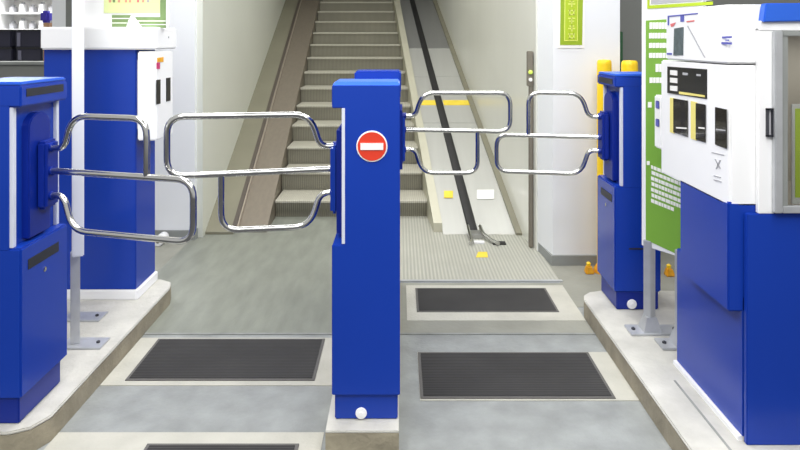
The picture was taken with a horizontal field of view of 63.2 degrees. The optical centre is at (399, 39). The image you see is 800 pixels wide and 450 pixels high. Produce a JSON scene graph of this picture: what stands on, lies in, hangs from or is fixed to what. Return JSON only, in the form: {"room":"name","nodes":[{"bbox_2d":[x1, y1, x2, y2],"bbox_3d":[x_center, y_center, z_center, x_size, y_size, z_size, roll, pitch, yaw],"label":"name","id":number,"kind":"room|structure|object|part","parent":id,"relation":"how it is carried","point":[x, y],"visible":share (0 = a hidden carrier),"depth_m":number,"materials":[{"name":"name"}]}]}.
{"room":"bicycle parking entrance","nodes":[
{"label":"bicycle parking entrance","id":0,"kind":"room"},
{"bbox_2d":[52,0,71,26],"bbox_3d":[-3.092,-0.200,6.025,0.185,3.200,0.150,0,0,0],"label":"wall","id":1,"kind":"structure","parent":0,"point":[61,9],"depth_m":5.95,"materials":[{"name":"paint"}]},
{"bbox_2d":[155,0,197,239],"bbox_3d":[-1.742,-0.200,4.720,0.625,3.200,0.360,0,0,0],"label":"pillar","id":2,"kind":"structure","parent":0,"point":[172,200],"depth_m":4.55,"materials":[{"name":"paint"}]},
{"bbox_2d":[197,0,284,236],"bbox_3d":[-1.669,-1.200,8.550,0.150,5.200,7.917,0,0,-3],"label":"wall","id":3,"kind":"structure","parent":0,"point":[234,37],"depth_m":5.26,"materials":[{"name":"paint"}]},
{"bbox_2d":[37,243,674,449],"bbox_3d":[-2.000,1.458,7.950,14.000,0.124,12.100,0,0,0],"label":"floor","id":4,"kind":"structure","parent":0,"point":[423,425],"depth_m":2.46,"materials":[{"name":"concrete"}]},
{"bbox_2d":[0,61,43,77],"bbox_3d":[-4.620,0.800,6.445,2.760,1.200,0.950,0,0,0],"label":"countertop","id":5,"kind":"structure","parent":4,"relation":"on","point":[7,68],"depth_m":6.00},
{"bbox_2d":[0,47,17,60],"bbox_3d":[-3.825,0.135,6.325,0.256,0.130,0.262,0,0,0],"label":"storage bin","id":6,"kind":"object","parent":5,"relation":"on","point":[6,53],"visible":0.64,"depth_m":6.20,"materials":[{"name":"black plastic"}]},
{"bbox_2d":[0,30,16,46],"bbox_3d":[-3.835,-0.015,6.325,0.256,0.170,0.262,0,0,0],"label":"storage bin","id":7,"kind":"object","parent":6,"relation":"on","point":[7,37],"visible":0.64,"depth_m":6.20,"materials":[{"name":"black plastic"}]},
{"bbox_2d":[16,47,42,60],"bbox_3d":[-3.540,0.135,6.325,0.246,0.130,0.262,0,0,0],"label":"storage bin","id":8,"kind":"object","parent":5,"relation":"on","point":[23,53],"visible":0.69,"depth_m":6.20,"materials":[{"name":"black plastic"}]},
{"bbox_2d":[15,30,40,46],"bbox_3d":[-3.540,-0.015,6.325,0.266,0.170,0.262,0,0,0],"label":"storage bin","id":9,"kind":"object","parent":8,"relation":"on","point":[24,38],"visible":0.56,"depth_m":6.20,"materials":[{"name":"black plastic"}]},
{"bbox_2d":[43,23,51,60],"bbox_3d":[-3.260,0.020,6.020,0.050,0.360,0.080,0,0,0],"label":"carton","id":10,"kind":"object","parent":5,"relation":"on","point":[44,24],"visible":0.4,"depth_m":5.99,"materials":[{"name":"brown cardboard"}]},
{"bbox_2d":[41,11,51,22],"bbox_3d":[-3.275,-0.215,6.020,0.080,0.110,0.090,0,0,0],"label":"bag","id":11,"kind":"object","parent":10,"relation":"on","point":[46,16],"visible":0.97,"depth_m":6.00,"materials":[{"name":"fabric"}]},
{"bbox_2d":[0,0,51,29],"bbox_3d":[-4.550,0.200,7.185,1.900,2.400,0.290,0,0,0],"label":"shelf rack","id":12,"kind":"object","parent":4,"relation":"on","point":[6,17],"visible":0.02,"depth_m":7.24,"materials":[{"name":"white metal"}]},
{"bbox_2d":[9,21,17,28],"bbox_3d":[-4.245,-0.165,7.140,0.050,0.085,0.080,0,0,0],"label":"bottle","id":13,"kind":"object","parent":12,"relation":"on","point":[13,25],"visible":1,"depth_m":7.12,"materials":[{"name":"white plastic"}]},
{"bbox_2d":[9,5,17,11],"bbox_3d":[-4.245,-0.344,7.140,0.050,0.085,0.080,0,0,0],"label":"bottle","id":14,"kind":"object","parent":12,"relation":"on","point":[13,8],"visible":0.88,"depth_m":7.12,"materials":[{"name":"white plastic"}]},
{"bbox_2d":[19,18,26,28],"bbox_3d":[-4.138,-0.179,7.140,0.050,0.115,0.080,0,0,0],"label":"bottle","id":15,"kind":"object","parent":12,"relation":"on","point":[22,24],"visible":1,"depth_m":7.10,"materials":[{"name":"white plastic"}]},
{"bbox_2d":[19,2,26,11],"bbox_3d":[-4.138,-0.359,7.140,0.050,0.115,0.080,0,0,0],"label":"bottle","id":16,"kind":"object","parent":12,"relation":"on","point":[22,7],"visible":0.88,"depth_m":7.10,"materials":[{"name":"white plastic"}]},
{"bbox_2d":[29,21,36,28],"bbox_3d":[-4.031,-0.165,7.140,0.050,0.085,0.080,0,0,0],"label":"bottle","id":17,"kind":"object","parent":12,"relation":"on","point":[32,25],"visible":1,"depth_m":7.10,"materials":[{"name":"white plastic"}]},
{"bbox_2d":[29,5,36,11],"bbox_3d":[-4.031,-0.344,7.140,0.050,0.085,0.080,0,0,0],"label":"bottle","id":18,"kind":"object","parent":12,"relation":"on","point":[32,8],"visible":0.88,"depth_m":7.10,"materials":[{"name":"white plastic"}]},
{"bbox_2d":[39,21,42,28],"bbox_3d":[-3.924,-0.179,7.140,0.050,0.115,0.080,0,0,0],"label":"bottle","id":19,"kind":"object","parent":12,"relation":"on","point":[40,22],"visible":0.26,"depth_m":7.10,"materials":[{"name":"white plastic"}]},
{"bbox_2d":[39,2,46,11],"bbox_3d":[-3.924,-0.359,7.140,0.050,0.115,0.080,0,0,0],"label":"bottle","id":20,"kind":"object","parent":12,"relation":"on","point":[42,7],"visible":0.87,"depth_m":7.11,"materials":[{"name":"white plastic"}]},
{"bbox_2d":[0,279,170,449],"bbox_3d":[-2.708,1.355,2.865,2.983,0.090,1.390,0,0,0],"label":"kerb","id":21,"kind":"object","parent":4,"relation":"on","point":[82,372],"visible":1,"depth_m":2.66,"materials":[{"name":"concrete"}]},
{"bbox_2d":[67,0,109,349],"bbox_3d":[-1.424,0.355,2.933,0.204,1.910,0.467,0,0,-26],"label":"sign stand","id":22,"kind":"object","parent":21,"relation":"on","point":[74,342],"visible":0.91,"depth_m":2.74,"materials":[{"name":"paint"}]},
{"bbox_3d":[-1.399,1.107,2.798,0.036,0.394,0.036,0,0,-26],"label":"leg","id":23,"kind":"part","parent":22,"relation":"part of","materials":[{"name":"metal"}]},
{"bbox_3d":[-1.451,0.157,2.932,0.046,1.513,0.440,0,0,-26],"label":"sign panel","id":24,"kind":"part","parent":22,"relation":"part of","materials":[{"name":"paint"}]},
{"bbox_3d":[-1.490,1.302,3.068,0.180,0.017,0.100,0,0,0],"label":"plate","id":25,"kind":"part","parent":22,"relation":"part of","materials":[{"name":"metal"}]},
{"bbox_3d":[-1.359,1.302,2.798,0.180,0.017,0.100,0,0,0],"label":"plate","id":26,"kind":"part","parent":22,"relation":"part of","materials":[{"name":"metal"}]},
{"bbox_2d":[0,77,196,422],"bbox_3d":[-1.101,0.727,2.354,0.825,1.167,0.332,0,0,0],"label":"turnstile","id":27,"kind":"object","parent":21,"relation":"on","point":[33,244],"visible":1,"depth_m":2.28,"materials":[{"name":"blue metal"}]},
{"bbox_3d":[-1.327,0.470,2.224,0.018,0.480,0.020,0,0,0],"label":"edge trim","id":28,"kind":"part","parent":27,"relation":"part of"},
{"bbox_3d":[-1.401,0.150,2.365,0.217,0.014,0.302,0,0,0],"label":"plate","id":29,"kind":"part","parent":27,"relation":"part of","materials":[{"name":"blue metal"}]},
{"bbox_3d":[-1.327,0.470,2.504,0.018,0.480,0.020,0,0,0],"label":"edge trim","id":30,"kind":"part","parent":27,"relation":"part of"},
{"bbox_3d":[-0.985,0.580,2.281,0.618,0.234,0.024,0,0,16],"label":"gate arm","id":31,"kind":"part","parent":27,"relation":"part of","materials":[{"name":"metal"}]},
{"bbox_2d":[41,27,175,299],"bbox_3d":[-1.515,0.622,3.400,0.600,1.376,0.300,0,0,0],"label":"machine","id":32,"kind":"object","parent":21,"relation":"on","point":[124,74],"visible":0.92,"depth_m":3.28,"materials":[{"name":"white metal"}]},
{"bbox_2d":[84,0,169,27],"bbox_3d":[-1.409,-0.431,3.343,0.441,0.738,0.034,0,0,0],"label":"display board","id":33,"kind":"object","parent":32,"relation":"on","point":[97,13],"visible":0.88,"depth_m":3.33,"materials":[{"name":"white plastic"}]},
{"bbox_2d":[155,232,168,245],"bbox_3d":[-1.640,1.366,4.464,0.068,0.068,0.132,0,0,0],"label":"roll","id":34,"kind":"object","parent":4,"relation":"on","point":[161,233],"visible":0.44,"depth_m":4.45,"materials":[{"name":"paper"}]},
{"bbox_2d":[44,432,323,449],"bbox_3d":[-0.743,1.399,2.107,0.945,0.003,0.415,0,0,0],"label":"surround","id":35,"kind":"object","parent":4,"relation":"on","point":[62,440],"visible":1,"depth_m":2.27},
{"bbox_2d":[144,443,298,449],"bbox_3d":[-0.610,1.394,2.081,0.524,0.006,0.326,0,0,0],"label":"floor mat","id":36,"kind":"object","parent":35,"relation":"on","point":[150,446],"visible":1,"depth_m":2.22,"materials":[{"name":"rubber"}]},
{"bbox_2d":[100,338,331,385],"bbox_3d":[-0.739,1.399,2.840,0.953,0.003,0.420,0,0,0],"label":"surround","id":37,"kind":"object","parent":4,"relation":"on","point":[117,377],"visible":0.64,"depth_m":2.70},
{"bbox_2d":[125,339,324,380],"bbox_3d":[-0.739,1.394,2.848,0.777,0.006,0.368,0,0,0],"label":"floor mat","id":38,"kind":"object","parent":37,"relation":"on","point":[167,359],"visible":1,"depth_m":2.83,"materials":[{"name":"rubber"}]},
{"bbox_2d":[145,217,335,332],"bbox_3d":[-0.742,1.399,4.150,1.443,0.003,2.100,0,0,0],"label":"floor plate","id":39,"kind":"object","parent":4,"relation":"on","point":[270,281],"visible":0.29,"depth_m":3.73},
{"bbox_2d":[325,394,398,449],"bbox_3d":[-0.127,1.355,2.979,0.246,0.090,1.602,0,0,0],"label":"kerb","id":40,"kind":"object","parent":4,"relation":"on","point":[341,434],"visible":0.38,"depth_m":2.18,"materials":[{"name":"concrete"}]},
{"bbox_2d":[164,70,511,418],"bbox_3d":[-0.114,0.714,2.867,0.886,1.192,1.617,0,0,24],"label":"turnstile","id":41,"kind":"object","parent":40,"relation":"on","point":[367,154],"visible":0.98,"depth_m":2.23,"materials":[{"name":"blue metal"}]},
{"bbox_3d":[-0.531,0.379,2.356,0.625,0.235,0.024,0,0,-9],"label":"gate arm","id":42,"kind":"part","parent":41,"relation":"part of","materials":[{"name":"metal"}]},
{"bbox_3d":[-0.195,0.467,2.232,0.011,0.466,0.004,0,0,0],"label":"edge trim","id":43,"kind":"part","parent":41,"relation":"part of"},
{"bbox_3d":[-0.117,0.688,2.238,0.234,1.064,0.012,0,0,0],"label":"plate","id":44,"kind":"part","parent":41,"relation":"part of","materials":[{"name":"blue metal"}]},
{"bbox_3d":[0.294,0.372,3.350,0.572,0.222,0.024,0,0,0],"label":"gate arm","id":45,"kind":"part","parent":41,"relation":"part of","materials":[{"name":"metal"}]},
{"bbox_2d":[205,0,521,244],"bbox_3d":[-0.451,-0.267,8.402,2.268,3.336,8.119,0,0,-3],"label":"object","id":46,"kind":"object","parent":4,"relation":"on","point":[315,44],"visible":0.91,"depth_m":6.19,"materials":[{"name":"grey concrete"}]},
{"bbox_3d":[-1.387,-0.264,8.550,0.043,3.303,7.711,0,0,-3],"label":"guide rail","id":47,"kind":"part","parent":46,"relation":"part of","materials":[{"name":"brown metal"}]},
{"bbox_3d":[0.229,-0.260,8.520,0.070,3.322,7.789,0,0,-4],"label":"handrail","id":48,"kind":"part","parent":46,"relation":"part of","materials":[{"name":"rubber"}]},
{"bbox_2d":[400,216,562,281],"bbox_3d":[0.460,1.395,4.478,0.960,0.009,1.445,0,0,0],"label":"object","id":49,"kind":"object","parent":4,"relation":"on","point":[426,255],"visible":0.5,"depth_m":4.15,"materials":[{"name":"metal"}]},
{"bbox_2d":[476,252,487,257],"bbox_3d":[0.530,1.393,4.220,0.085,0.002,0.108,0,0,0],"label":"floor sticker","id":50,"kind":"object","parent":49,"relation":"on","point":[479,254],"visible":1,"depth_m":4.20,"materials":[{"name":"yellow plastic"}]},
{"bbox_2d":[400,283,593,332],"bbox_3d":[0.453,1.399,3.420,0.945,0.002,0.640,0,0,0],"label":"floor strip","id":51,"kind":"object","parent":4,"relation":"on","point":[406,326],"visible":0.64,"depth_m":3.18,"materials":[{"name":"grey concrete"}]},
{"bbox_2d":[406,285,585,320],"bbox_3d":[0.480,1.398,3.467,0.890,0.004,0.465,0,0,0],"label":"surround","id":52,"kind":"object","parent":51,"relation":"on","point":[568,311],"visible":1,"depth_m":3.32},
{"bbox_2d":[415,288,558,311],"bbox_3d":[0.452,1.394,3.493,0.731,0.006,0.318,0,0,0],"label":"floor mat","id":53,"kind":"object","parent":52,"relation":"on","point":[427,299],"visible":1,"depth_m":3.47,"materials":[{"name":"rubber"}]},
{"bbox_2d":[417,352,638,400],"bbox_3d":[0.503,1.399,2.715,0.850,0.003,0.390,0,0,0],"label":"surround","id":54,"kind":"object","parent":4,"relation":"on","point":[612,375],"visible":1,"depth_m":2.62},
{"bbox_2d":[418,352,615,398],"bbox_3d":[0.460,1.394,2.716,0.760,0.006,0.371,0,0,0],"label":"floor mat","id":55,"kind":"object","parent":54,"relation":"on","point":[442,375],"visible":1,"depth_m":2.69,"materials":[{"name":"rubber"}]},
{"bbox_2d":[584,261,593,273],"bbox_3d":[1.137,1.364,3.900,0.060,0.068,0.057,0,0,0],"label":"floor marker","id":56,"kind":"object","parent":4,"relation":"on","point":[588,269],"visible":1,"depth_m":3.88,"materials":[{"name":"yellow paint"}]},
{"bbox_2d":[594,59,611,274],"bbox_3d":[1.232,0.758,3.920,0.125,1.283,0.125,0,0,0],"label":"bollard","id":57,"kind":"object","parent":4,"relation":"on","point":[603,65],"visible":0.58,"depth_m":3.89,"materials":[{"name":"yellow paint"}]},
{"bbox_2d":[620,32,622,71],"bbox_3d":[1.575,0.670,4.650,0.020,1.460,0.060,0,0,0],"label":"strip","id":58,"kind":"object","parent":4,"relation":"on","point":[621,33],"visible":0.21,"depth_m":4.62,"materials":[{"name":"metal"}]},
{"bbox_2d":[621,60,637,71],"bbox_3d":[1.395,0.761,3.950,0.142,1.277,0.142,0,0,0],"label":"bollard","id":59,"kind":"object","parent":4,"relation":"on","point":[627,65],"visible":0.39,"depth_m":3.91,"materials":[{"name":"yellow paint"}]},
{"bbox_2d":[664,264,674,276],"bbox_3d":[1.602,1.364,3.860,0.060,0.068,0.057,0,0,0],"label":"floor marker","id":60,"kind":"object","parent":4,"relation":"on","point":[668,272],"visible":0.99,"depth_m":3.84,"materials":[{"name":"yellow paint"}]},
{"bbox_2d":[584,291,799,449],"bbox_3d":[2.664,1.355,2.660,3.471,0.090,1.480,0,0,0],"label":"kerb","id":61,"kind":"object","parent":4,"relation":"on","point":[649,370],"visible":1,"depth_m":2.53,"materials":[{"name":"concrete"}]},
{"bbox_2d":[494,72,660,308],"bbox_3d":[0.879,0.738,3.288,0.772,1.144,0.285,0,0,0],"label":"turnstile","id":62,"kind":"object","parent":61,"relation":"on","point":[619,188],"visible":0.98,"depth_m":3.16,"materials":[{"name":"blue metal"}]},
{"bbox_3d":[0.763,0.590,3.354,0.547,0.214,0.024,0,0,10],"label":"gate arm","id":63,"kind":"part","parent":62,"relation":"part of","materials":[{"name":"metal"}]},
{"bbox_3d":[1.079,0.470,3.414,0.018,0.480,0.020,0,0,0],"label":"edge trim","id":64,"kind":"part","parent":62,"relation":"part of","materials":[{"name":"white plastic"}]},
{"bbox_3d":[1.153,0.173,3.290,0.217,0.014,0.272,0,0,0],"label":"plate","id":65,"kind":"part","parent":62,"relation":"part of","materials":[{"name":"blue metal"}]},
{"bbox_3d":[1.079,0.470,3.164,0.018,0.480,0.020,0,0,0],"label":"edge trim","id":66,"kind":"part","parent":62,"relation":"part of","materials":[{"name":"white plastic"}]},
{"bbox_2d":[624,0,712,349],"bbox_3d":[1.187,0.305,2.816,0.325,2.010,0.317,0,0,0],"label":"sign stand","id":67,"kind":"object","parent":61,"relation":"on","point":[661,193],"visible":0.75,"depth_m":2.89,"materials":[{"name":"white plastic"}]},
{"bbox_3d":[1.123,1.100,2.927,0.036,0.400,0.040,0,0,-33],"label":"leg","id":68,"kind":"part","parent":67,"relation":"part of","materials":[{"name":"metal"}]},
{"bbox_3d":[1.145,1.275,2.924,0.240,0.070,0.100,0,0,0],"label":"plate","id":69,"kind":"part","parent":67,"relation":"part of","materials":[{"name":"metal"}]},
{"bbox_3d":[1.230,1.275,2.791,0.240,0.070,0.100,0,0,0],"label":"plate","id":70,"kind":"part","parent":67,"relation":"part of","materials":[{"name":"metal"}]},
{"bbox_3d":[1.186,0.116,2.828,0.020,1.632,0.305,0,0,-33],"label":"sign panel","id":71,"kind":"part","parent":67,"relation":"part of","materials":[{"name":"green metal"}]},
{"bbox_3d":[1.208,1.100,2.794,0.036,0.400,0.040,0,0,-33],"label":"leg","id":72,"kind":"part","parent":67,"relation":"part of","materials":[{"name":"metal"}]},
{"bbox_2d":[674,380,731,449],"bbox_3d":[1.056,1.309,2.215,0.008,0.002,0.570,0,0,0],"label":"joint","id":73,"kind":"object","parent":61,"relation":"on","point":[675,381],"visible":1,"depth_m":2.26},
{"bbox_2d":[655,5,760,440],"bbox_3d":[1.127,0.597,2.409,0.131,1.426,0.652,0,0,0],"label":"machine","id":74,"kind":"object","parent":61,"relation":"on","point":[705,108],"visible":0.94,"depth_m":2.25,"materials":[{"name":"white metal"}]},
{"bbox_2d":[667,13,697,24],"bbox_3d":[1.063,-0.077,2.451,0.002,0.040,0.260,0,0,0],"label":"print","id":75,"kind":"object","parent":74,"relation":"attached to","point":[672,18],"depth_m":2.44},
{"bbox_2d":[679,73,704,96],"bbox_3d":[1.065,0.164,2.376,0.002,0.084,0.207,0,0,0],"label":"print","id":76,"kind":"object","parent":74,"relation":"attached to","point":[690,84],"depth_m":2.37},
{"bbox_2d":[744,3,799,444],"bbox_3d":[1.560,0.593,2.339,0.880,1.434,0.522,0,0,0],"label":"cabinet","id":77,"kind":"object","parent":61,"relation":"on","point":[771,234],"visible":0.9,"depth_m":2.10,"materials":[{"name":"blue metal"}]},
{"bbox_3d":[1.190,0.266,2.094,0.019,0.092,0.012,0,0,0],"label":"door handle","id":78,"kind":"part","parent":77,"relation":"part of","materials":[{"name":"metal"}]},
{"bbox_3d":[1.590,0.263,2.089,0.780,0.585,0.022,0,0,0],"label":"door","id":79,"kind":"part","parent":77,"relation":"part of","materials":[{"name":"metal"}]},
{"bbox_2d":[791,104,799,203],"bbox_3d":[1.415,0.370,2.107,0.290,0.324,0.010,0,0,0],"label":"poster","id":80,"kind":"object","parent":77,"relation":"in","point":[795,108],"visible":1,"depth_m":2.11,"materials":[{"name":"green paper"}]},
{"bbox_2d":[437,0,536,250],"bbox_3d":[0.658,-1.200,8.400,0.150,5.200,8.236,0,0,-4],"label":"wall","id":81,"kind":"structure","parent":0,"point":[491,39],"depth_m":5.21,"materials":[{"name":"paint"}]},
{"bbox_2d":[526,51,532,247],"bbox_3d":[0.872,0.733,4.358,0.038,1.315,0.060,0,0,0],"label":"conduit","id":82,"kind":"object","parent":81,"relation":"attached to","point":[529,54],"visible":1,"depth_m":4.35,"materials":[{"name":"metal"}]},
{"bbox_2d":[537,0,619,265],"bbox_3d":[1.140,-0.200,4.287,0.480,3.200,0.525,0,0,0],"label":"pillar","id":83,"kind":"structure","parent":0,"point":[566,205],"depth_m":4.04,"materials":[{"name":"paint"}]},
{"bbox_2d":[557,0,584,47],"bbox_3d":[1.061,-0.286,4.035,0.177,0.671,0.008,0,0,0],"label":"wall sign","id":84,"kind":"object","parent":83,"relation":"attached to","point":[570,13],"visible":1,"depth_m":4.03,"materials":[{"name":"green paper"}]},
{"bbox_2d":[620,0,799,71],"bbox_3d":[3.130,-0.200,4.750,3.540,3.200,0.100,0,0,0],"label":"wall","id":85,"kind":"structure","parent":0,"point":[630,10],"depth_m":4.70,"materials":[{"name":"grey paint"}]}
]}

